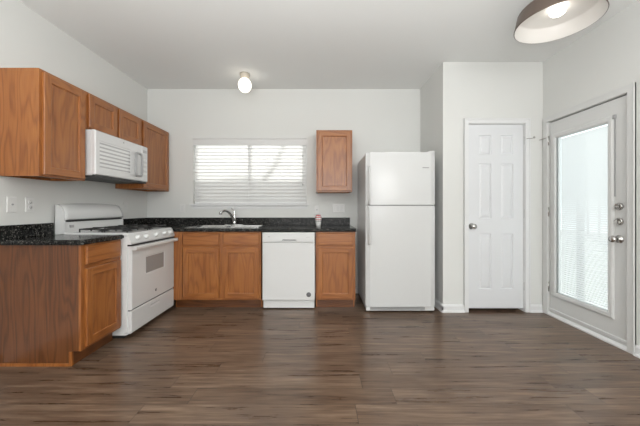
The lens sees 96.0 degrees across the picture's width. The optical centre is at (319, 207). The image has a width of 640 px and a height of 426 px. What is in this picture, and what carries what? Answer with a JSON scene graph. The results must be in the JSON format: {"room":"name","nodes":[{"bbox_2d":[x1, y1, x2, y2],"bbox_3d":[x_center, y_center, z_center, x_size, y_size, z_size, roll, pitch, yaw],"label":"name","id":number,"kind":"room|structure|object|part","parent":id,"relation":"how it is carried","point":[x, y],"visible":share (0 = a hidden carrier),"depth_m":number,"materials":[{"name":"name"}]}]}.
{"room":"kitchen","nodes":[
{"label":"kitchen","id":0,"kind":"room"},
{"bbox_2d":[0,0,146,233],"bbox_3d":[-2.380,-0.230,0.435,0.120,2.740,7.110,0,0,0],"label":"wall","id":1,"kind":"structure","parent":0,"point":[28,39],"depth_m":2.54,"materials":[{"name":"paint"}]},
{"bbox_2d":[6,197,16,211],"bbox_3d":[-2.313,-0.026,2.165,0.013,0.115,0.070,0,0,0],"label":"jack plate","id":2,"kind":"object","parent":1,"relation":"attached to","point":[11,202],"visible":1,"depth_m":2.16,"materials":[{"name":"white plastic"}]},
{"bbox_2d":[0,223,53,239],"bbox_3d":[-2.308,0.178,2.269,0.020,0.100,0.439,0,0,0],"label":"backsplash","id":3,"kind":"structure","parent":1,"relation":"attached to","point":[24,230],"depth_m":2.25,"materials":[{"name":"stone"}]},
{"bbox_2d":[25,197,33,211],"bbox_3d":[-2.315,-0.026,2.300,0.009,0.115,0.070,0,0,0],"label":"wall outlet","id":4,"kind":"object","parent":1,"relation":"attached to","point":[29,202],"visible":1,"depth_m":2.29,"materials":[{"name":"white plastic"}]},
{"bbox_2d":[0,68,84,180],"bbox_3d":[-2.164,-0.622,2.282,0.310,0.780,0.408,0,0,0],"label":"upper cabinet","id":5,"kind":"object","parent":1,"relation":"attached to","point":[42,114],"visible":1,"depth_m":2.10,"materials":[{"name":"brown wood"}]},
{"bbox_3d":[-2.039,-0.622,2.282,0.018,0.780,0.408,0,0,0],"label":"frame","id":6,"kind":"part","parent":5,"relation":"part of","materials":[{"name":"brown wood"}]},
{"bbox_3d":[-2.019,-0.619,2.285,0.019,0.746,0.370,0,0,0],"label":"door","id":7,"kind":"part","parent":5,"relation":"part of","materials":[{"name":"brown wood"}]},
{"bbox_2d":[85,91,140,144],"bbox_3d":[-2.164,-0.850,2.874,0.310,0.324,0.774,0,0,0],"label":"upper cabinet","id":8,"kind":"object","parent":1,"relation":"attached to","point":[100,115],"visible":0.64,"depth_m":2.78,"materials":[{"name":"brown wood"}]},
{"bbox_3d":[-2.019,-0.847,2.686,0.019,0.290,0.347,0,0,0],"label":"door","id":9,"kind":"part","parent":8,"relation":"part of","materials":[{"name":"brown wood"}]},
{"bbox_2d":[85,129,146,183],"bbox_3d":[-2.109,-0.477,2.874,0.414,0.410,0.758,0,0,0],"label":"microwave","id":10,"kind":"object","parent":8,"relation":"attached to","point":[109,158],"visible":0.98,"depth_m":2.74,"materials":[{"name":"white plastic"}]},
{"bbox_3d":[-1.925,-0.459,3.048,0.047,0.259,0.127,0,0,0],"label":"handle","id":11,"kind":"part","parent":10,"relation":"part of","materials":[{"name":"grey plastic"}]},
{"bbox_3d":[-1.963,-0.487,3.201,0.034,0.390,0.103,0,0,0],"label":"control panel","id":12,"kind":"part","parent":10,"relation":"part of","materials":[{"name":"white plastic"}]},
{"bbox_3d":[-2.019,-0.847,3.064,0.019,0.290,0.350,0,0,0],"label":"door","id":13,"kind":"part","parent":8,"relation":"part of","materials":[{"name":"brown wood"}]},
{"bbox_2d":[115,119,168,191],"bbox_3d":[-2.164,-0.616,3.563,0.310,0.792,0.603,0,0,0],"label":"upper cabinet","id":14,"kind":"object","parent":1,"relation":"attached to","point":[156,140],"visible":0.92,"depth_m":3.54,"materials":[{"name":"brown wood"}]},
{"bbox_3d":[-2.039,-0.616,3.563,0.018,0.792,0.603,0,0,0],"label":"frame","id":15,"kind":"part","parent":14,"relation":"part of","materials":[{"name":"brown wood"}]},
{"bbox_3d":[-2.019,-0.613,3.558,0.019,0.758,0.548,0,0,0],"label":"door","id":16,"kind":"part","parent":14,"relation":"part of","materials":[{"name":"brown wood"}]},
{"bbox_2d":[147,89,419,292],"bbox_3d":[0.062,-0.230,3.930,4.764,2.740,0.120,0,0,0],"label":"wall","id":17,"kind":"structure","parent":0,"point":[379,120],"depth_m":3.87,"materials":[{"name":"paint"}]},
{"bbox_2d":[123,218,349,224],"bbox_3d":[-0.959,0.178,3.565,2.718,0.100,0.606,0,0,0],"label":"backsplash","id":18,"kind":"structure","parent":17,"relation":"attached to","point":[139,221],"depth_m":3.85,"materials":[{"name":"stone"}]},
{"bbox_2d":[189,204,308,208],"bbox_3d":[-0.948,-0.024,3.882,1.595,0.064,0.095,0,0,0],"label":"trim","id":19,"kind":"structure","parent":17,"relation":"attached to","point":[194,206],"depth_m":3.86,"materials":[{"name":"white paint"}]},
{"bbox_2d":[193,137,306,203],"bbox_3d":[-0.940,-0.502,3.888,1.528,0.888,0.076,0,0,0],"label":"window blind","id":20,"kind":"object","parent":17,"relation":"attached to","point":[228,170],"visible":1,"depth_m":3.90,"materials":[{"name":"white plastic"}]},
{"bbox_3d":[-1.645,-0.470,3.896,0.003,0.800,0.059,0,0,0],"label":"ladder cord","id":21,"kind":"part","parent":20,"relation":"part of","materials":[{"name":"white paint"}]},
{"bbox_3d":[-0.960,-0.470,3.896,0.003,0.800,0.059,0,0,0],"label":"ladder cord","id":22,"kind":"part","parent":20,"relation":"part of","materials":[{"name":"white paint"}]},
{"bbox_3d":[-0.940,-0.067,3.898,1.496,0.018,0.044,0,0,0],"label":"rail","id":23,"kind":"part","parent":20,"relation":"part of","materials":[{"name":"white paint"}]},
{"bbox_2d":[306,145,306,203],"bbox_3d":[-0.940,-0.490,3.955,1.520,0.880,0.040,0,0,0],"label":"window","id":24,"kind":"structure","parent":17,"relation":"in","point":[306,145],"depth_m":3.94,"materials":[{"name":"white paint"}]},
{"bbox_2d":[314,206,318,213],"bbox_3d":[-0.043,0.025,3.863,0.070,0.115,0.013,0,0,0],"label":"wall plate","id":25,"kind":"object","parent":17,"relation":"attached to","point":[316,208],"visible":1,"depth_m":3.86,"materials":[{"name":"white plastic"}]},
{"bbox_2d":[316,130,351,192],"bbox_3d":[0.176,-0.579,3.699,0.444,0.763,0.340,0,0,0],"label":"upper cabinet","id":26,"kind":"object","parent":17,"relation":"attached to","point":[333,147],"visible":1,"depth_m":3.54,"materials":[{"name":"brown wood"}]},
{"bbox_2d":[332,204,343,212],"bbox_3d":[0.246,0.005,3.861,0.162,0.115,0.018,0,0,0],"label":"light switch","id":27,"kind":"object","parent":17,"relation":"attached to","point":[336,208],"visible":1,"depth_m":3.86,"materials":[{"name":"white plastic"}]},
{"bbox_2d":[0,293,639,425],"bbox_3d":[0.062,1.190,0.435,5.004,0.100,7.110,0,0,0],"label":"floor","id":28,"kind":"structure","parent":0,"point":[186,366],"depth_m":1.98,"materials":[{"name":"brown wood"}]},
{"bbox_2d":[0,239,120,366],"bbox_3d":[-2.010,0.704,2.279,0.613,0.872,0.418,0,0,0],"label":"base cabinet","id":29,"kind":"object","parent":28,"relation":"on","point":[60,304],"visible":0.85,"depth_m":2.08,"materials":[{"name":"brown wood"}]},
{"bbox_3d":[-2.061,1.130,2.074,0.508,0.020,0.008,0,0,0],"label":"molding","id":30,"kind":"part","parent":29,"relation":"part of","materials":[{"name":"brown wood"}]},
{"bbox_2d":[0,223,123,244],"bbox_3d":[-2.006,0.197,2.269,0.624,0.138,0.439,0,0,0],"label":"countertop","id":31,"kind":"structure","parent":29,"relation":"on","point":[42,233],"depth_m":2.19,"materials":[{"name":"stone"}]},
{"bbox_3d":[-1.733,0.651,2.283,0.018,0.767,0.410,0,0,0],"label":"frame","id":32,"kind":"part","parent":29,"relation":"part of","materials":[{"name":"brown wood"}]},
{"bbox_3d":[-1.714,0.346,2.289,0.019,0.137,0.362,0,0,0],"label":"drawer","id":33,"kind":"part","parent":29,"relation":"part of","materials":[{"name":"brown wood"}]},
{"bbox_3d":[-1.714,0.729,2.289,0.019,0.568,0.362,0,0,0],"label":"door","id":34,"kind":"part","parent":29,"relation":"part of","materials":[{"name":"brown wood"}]},
{"bbox_2d":[55,204,177,337],"bbox_3d":[-1.955,0.548,2.861,0.722,1.184,0.754,0,0,0],"label":"gas range","id":35,"kind":"object","parent":28,"relation":"on","point":[147,251],"visible":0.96,"depth_m":2.70,"materials":[{"name":"white metal"}]},
{"bbox_2d":[65,224,170,235],"bbox_3d":[-1.962,0.211,2.865,0.588,0.066,0.746,0,0,0],"label":"cooktop","id":36,"kind":"object","parent":35,"relation":"in","point":[126,230],"depth_m":2.69,"materials":[{"name":"white metal"}]},
{"bbox_3d":[-1.664,0.998,2.869,0.048,0.195,0.730,0,0,0],"label":"storage drawer","id":37,"kind":"part","parent":35,"relation":"part of","materials":[{"name":"white metal"}]},
{"bbox_3d":[-1.663,0.612,2.869,0.050,0.556,0.730,0,0,0],"label":"oven door","id":38,"kind":"part","parent":35,"relation":"part of","materials":[{"name":"white metal"}]},
{"bbox_3d":[-1.671,0.274,2.865,0.078,0.088,0.744,0,0,0],"label":"control panel","id":39,"kind":"part","parent":35,"relation":"part of","materials":[{"name":"white metal"}]},
{"bbox_3d":[-1.617,0.351,2.869,0.046,0.034,0.730,0,0,0],"label":"handle","id":40,"kind":"part","parent":35,"relation":"part of","materials":[{"name":"white metal"}]},
{"bbox_2d":[173,232,263,306],"bbox_3d":[-1.162,0.704,3.538,0.996,0.872,0.637,0,0,0],"label":"base cabinet","id":41,"kind":"object","parent":28,"relation":"on","point":[212,269],"visible":0.8,"depth_m":3.23,"materials":[{"name":"brown wood"}]},
{"bbox_3d":[-1.334,0.349,3.229,0.405,0.138,0.019,0,0,0],"label":"drawer","id":42,"kind":"part","parent":41,"relation":"part of","materials":[{"name":"brown wood"}]},
{"bbox_3d":[-1.334,0.729,3.229,0.405,0.568,0.019,0,0,0],"label":"door","id":43,"kind":"part","parent":41,"relation":"part of","materials":[{"name":"brown wood"}]},
{"bbox_2d":[123,218,355,231],"bbox_3d":[-0.957,0.197,3.539,2.723,0.138,0.658,0,0,0],"label":"countertop","id":44,"kind":"structure","parent":41,"relation":"on","point":[177,224],"depth_m":3.85,"materials":[{"name":"stone"}]},
{"bbox_2d":[185,225,265,227],"bbox_3d":[-1.120,0.312,3.545,0.840,0.181,0.510,0,0,0],"label":"sink","id":45,"kind":"object","parent":44,"relation":"in","point":[199,226],"visible":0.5,"depth_m":3.68,"materials":[{"name":"silver metal"}]},
{"bbox_3d":[-1.320,0.313,3.518,0.370,0.180,0.385,0,0,0],"label":"bowl","id":46,"kind":"part","parent":45,"relation":"part of","materials":[{"name":"silver metal"}]},
{"bbox_3d":[-0.920,0.313,3.518,0.370,0.180,0.385,0,0,0],"label":"bowl","id":47,"kind":"part","parent":45,"relation":"part of","materials":[{"name":"silver metal"}]},
{"bbox_2d":[219,207,243,224],"bbox_3d":[-1.122,0.106,3.664,0.254,0.232,0.236,0,0,0],"label":"kitchen faucet","id":48,"kind":"object","parent":44,"relation":"on","point":[233,216],"visible":1,"depth_m":3.73,"materials":[{"name":"silver metal"}]},
{"bbox_3d":[-1.174,0.094,3.658,0.043,0.164,0.255,0,0,32],"label":"spout","id":49,"kind":"part","parent":48,"relation":"part of","materials":[{"name":"silver metal"}]},
{"bbox_2d":[315,215,321,226],"bbox_3d":[-0.020,0.156,3.520,0.078,0.145,0.078,0,0,0],"label":"spice jar","id":50,"kind":"object","parent":44,"relation":"on","point":[318,218],"visible":1,"depth_m":3.49,"materials":[{"name":"white plastic"}]},
{"bbox_3d":[-0.884,0.349,3.229,0.405,0.138,0.019,0,0,0],"label":"drawer","id":51,"kind":"part","parent":41,"relation":"part of","materials":[{"name":"brown wood"}]},
{"bbox_3d":[-0.884,0.729,3.229,0.405,0.568,0.019,0,0,0],"label":"door","id":52,"kind":"part","parent":41,"relation":"part of","materials":[{"name":"brown wood"}]},
{"bbox_2d":[262,232,314,307],"bbox_3d":[-0.351,0.700,3.502,0.589,0.856,0.571,0,0,0],"label":"dishwasher","id":53,"kind":"object","parent":28,"relation":"on","point":[288,258],"visible":0.99,"depth_m":3.22,"materials":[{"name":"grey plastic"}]},
{"bbox_3d":[-0.351,1.084,3.260,0.573,0.088,0.035,0,0,0],"label":"toe panel","id":54,"kind":"part","parent":53,"relation":"part of","materials":[{"name":"white metal"}]},
{"bbox_3d":[-0.351,0.328,3.243,0.589,0.111,0.050,0,0,0],"label":"control panel","id":55,"kind":"part","parent":53,"relation":"part of","materials":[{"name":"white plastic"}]},
{"bbox_2d":[316,232,354,306],"bbox_3d":[0.175,0.704,3.538,0.446,0.872,0.637,0,0,0],"label":"base cabinet","id":56,"kind":"object","parent":28,"relation":"on","point":[335,251],"visible":0.88,"depth_m":3.23,"materials":[{"name":"brown wood"}]},
{"bbox_3d":[0.171,0.349,3.229,0.402,0.138,0.019,0,0,0],"label":"drawer","id":57,"kind":"part","parent":56,"relation":"part of","materials":[{"name":"brown wood"}]},
{"bbox_3d":[0.171,0.729,3.229,0.402,0.568,0.019,0,0,0],"label":"door","id":58,"kind":"part","parent":56,"relation":"part of","materials":[{"name":"brown wood"}]},
{"bbox_2d":[358,151,434,310],"bbox_3d":[0.877,0.259,3.462,0.758,1.762,0.786,0,0,0],"label":"refrigerator","id":59,"kind":"object","parent":28,"relation":"on","point":[396,190],"visible":1,"depth_m":3.12,"materials":[{"name":"white metal"}]},
{"bbox_3d":[0.534,0.187,3.100,0.026,0.422,0.063,0,0,0],"label":"handle","id":60,"kind":"part","parent":59,"relation":"part of","materials":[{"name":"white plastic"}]},
{"bbox_3d":[0.534,-0.246,3.100,0.026,0.422,0.063,0,0,0],"label":"handle","id":61,"kind":"part","parent":59,"relation":"part of","materials":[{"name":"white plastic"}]},
{"bbox_3d":[0.877,0.523,3.156,0.758,1.094,0.078,0,0,0],"label":"door","id":62,"kind":"part","parent":59,"relation":"part of","materials":[{"name":"white metal"}]},
{"bbox_3d":[0.877,-0.320,3.156,0.758,0.571,0.078,0,0,0],"label":"freezer door","id":63,"kind":"part","parent":59,"relation":"part of","materials":[{"name":"white metal"}]},
{"bbox_2d":[19,0,636,88],"bbox_3d":[0.062,-1.650,0.435,5.004,0.100,7.110,0,0,0],"label":"ceiling","id":64,"kind":"structure","parent":0,"point":[158,44],"depth_m":2.69,"materials":[{"name":"paint"}]},
{"bbox_2d":[238,72,250,92],"bbox_3d":[-0.897,-1.489,3.436,0.156,0.222,0.156,0,0,0],"label":"globe lamp","id":65,"kind":"object","parent":64,"relation":"attached to","point":[244,84],"visible":1,"depth_m":3.39,"materials":[{"name":"white glass"}]},
{"bbox_2d":[514,0,609,43],"bbox_3d":[1.737,-1.475,2.106,0.536,0.250,0.536,0,0,0],"label":"ceiling lamp","id":66,"kind":"object","parent":64,"relation":"attached to","point":[540,21],"visible":1,"depth_m":2.17,"materials":[{"name":"brown metal"}]},
{"bbox_3d":[1.737,-1.433,2.106,0.100,0.056,0.100,0,0,0],"label":"bulb","id":67,"kind":"part","parent":66,"relation":"part of","materials":[{"name":"white glass"}]},
{"bbox_2d":[420,67,438,300],"bbox_3d":[1.398,-0.230,3.563,0.100,2.740,0.614,0,0,0],"label":"wall","id":68,"kind":"structure","parent":0,"point":[429,92],"depth_m":3.39,"materials":[{"name":"paint"}]},
{"bbox_2d":[434,298,443,311],"bbox_3d":[1.336,1.097,3.506,0.024,0.085,0.727,0,0,0],"label":"baseboard","id":69,"kind":"structure","parent":68,"relation":"attached to","point":[438,305],"depth_m":3.24,"materials":[{"name":"white paint"}]},
{"bbox_2d":[439,62,542,309],"bbox_3d":[1.896,-0.230,3.206,1.096,2.740,0.100,0,0,0],"label":"wall","id":70,"kind":"structure","parent":0,"point":[466,89],"depth_m":3.16,"materials":[{"name":"paint"}]},
{"bbox_2d":[442,304,464,312],"bbox_3d":[1.454,1.097,3.144,0.238,0.085,0.024,0,0,0],"label":"baseboard","id":71,"kind":"structure","parent":70,"relation":"attached to","point":[448,308],"depth_m":3.14,"materials":[{"name":"white paint"}]},
{"bbox_2d":[464,118,530,312],"bbox_3d":[1.935,0.080,3.196,0.721,2.120,0.120,0,0,0],"label":"trim","id":72,"kind":"structure","parent":70,"relation":"attached to","point":[526,122],"depth_m":3.14,"materials":[{"name":"white paint"}]},
{"bbox_2d":[469,125,534,307],"bbox_3d":[1.971,0.092,3.150,0.683,2.025,0.118,0,0,0],"label":"door","id":73,"kind":"structure","parent":70,"relation":"in","point":[495,151],"depth_m":3.17,"materials":[{"name":"white paint"}]},
{"bbox_3d":[1.668,0.200,3.136,0.066,0.066,0.076,0,0,0],"label":"knob","id":74,"kind":"part","parent":73,"relation":"part of","materials":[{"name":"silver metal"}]},
{"bbox_2d":[531,304,542,312],"bbox_3d":[2.362,1.097,3.144,0.132,0.085,0.024,0,0,0],"label":"baseboard","id":75,"kind":"structure","parent":70,"relation":"attached to","point":[535,308],"depth_m":3.14,"materials":[{"name":"white paint"}]},
{"bbox_2d":[543,0,639,345],"bbox_3d":[2.504,-0.230,0.435,0.120,2.740,7.110,0,0,0],"label":"wall","id":76,"kind":"structure","parent":0,"point":[606,59],"depth_m":2.51,"materials":[{"name":"paint"}]},
{"bbox_2d":[539,95,626,351],"bbox_3d":[2.467,0.117,2.716,0.173,2.045,0.864,0,0,0],"label":"door","id":77,"kind":"structure","parent":76,"relation":"in","point":[594,162],"depth_m":2.62,"materials":[{"name":"white paint"}]},
{"bbox_3d":[2.481,0.075,2.986,0.022,1.606,0.008,0,0,0],"label":"blind rail","id":78,"kind":"part","parent":77,"relation":"part of","materials":[{"name":"white paint"}]},
{"bbox_3d":[2.418,0.255,2.360,0.075,0.068,0.068,0,0,0],"label":"knob","id":79,"kind":"part","parent":77,"relation":"part of","materials":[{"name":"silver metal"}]},
{"bbox_2d":[543,82,635,354],"bbox_3d":[2.434,0.084,2.684,0.019,2.113,0.918,0,0,0],"label":"trim","id":80,"kind":"structure","parent":76,"relation":"attached to","point":[630,89],"depth_m":2.27,"materials":[{"name":"white paint"}]},
{"bbox_2d":[633,345,639,358],"bbox_3d":[2.432,1.097,-0.388,0.024,0.085,5.224,0,0,0],"label":"baseboard","id":81,"kind":"structure","parent":76,"relation":"attached to","point":[637,347],"depth_m":2.21,"materials":[{"name":"white paint"}]},
{"label":"outside","id":82,"kind":"structure","parent":0,"visible":0},
{"bbox_2d":[561,230,607,308],"bbox_3d":[8.000,1.340,11.000,44.000,0.100,38.000,0,0,0],"label":"ground","id":83,"kind":"structure","parent":82,"point":[561,230],"depth_m":5.59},
{"bbox_2d":[576,204,607,300],"bbox_3d":[3.644,0.340,2.880,0.070,1.900,2.360,0,0,0],"label":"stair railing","id":84,"kind":"object","parent":83,"relation":"on","point":[576,204],"visible":0.06,"depth_m":4.00,"materials":[{"name":"grey"}]},
{"bbox_3d":[3.644,0.340,4.030,0.060,1.900,0.060,0,0,0],"label":"post","id":85,"kind":"part","parent":84,"relation":"part of","materials":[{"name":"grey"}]}
]}

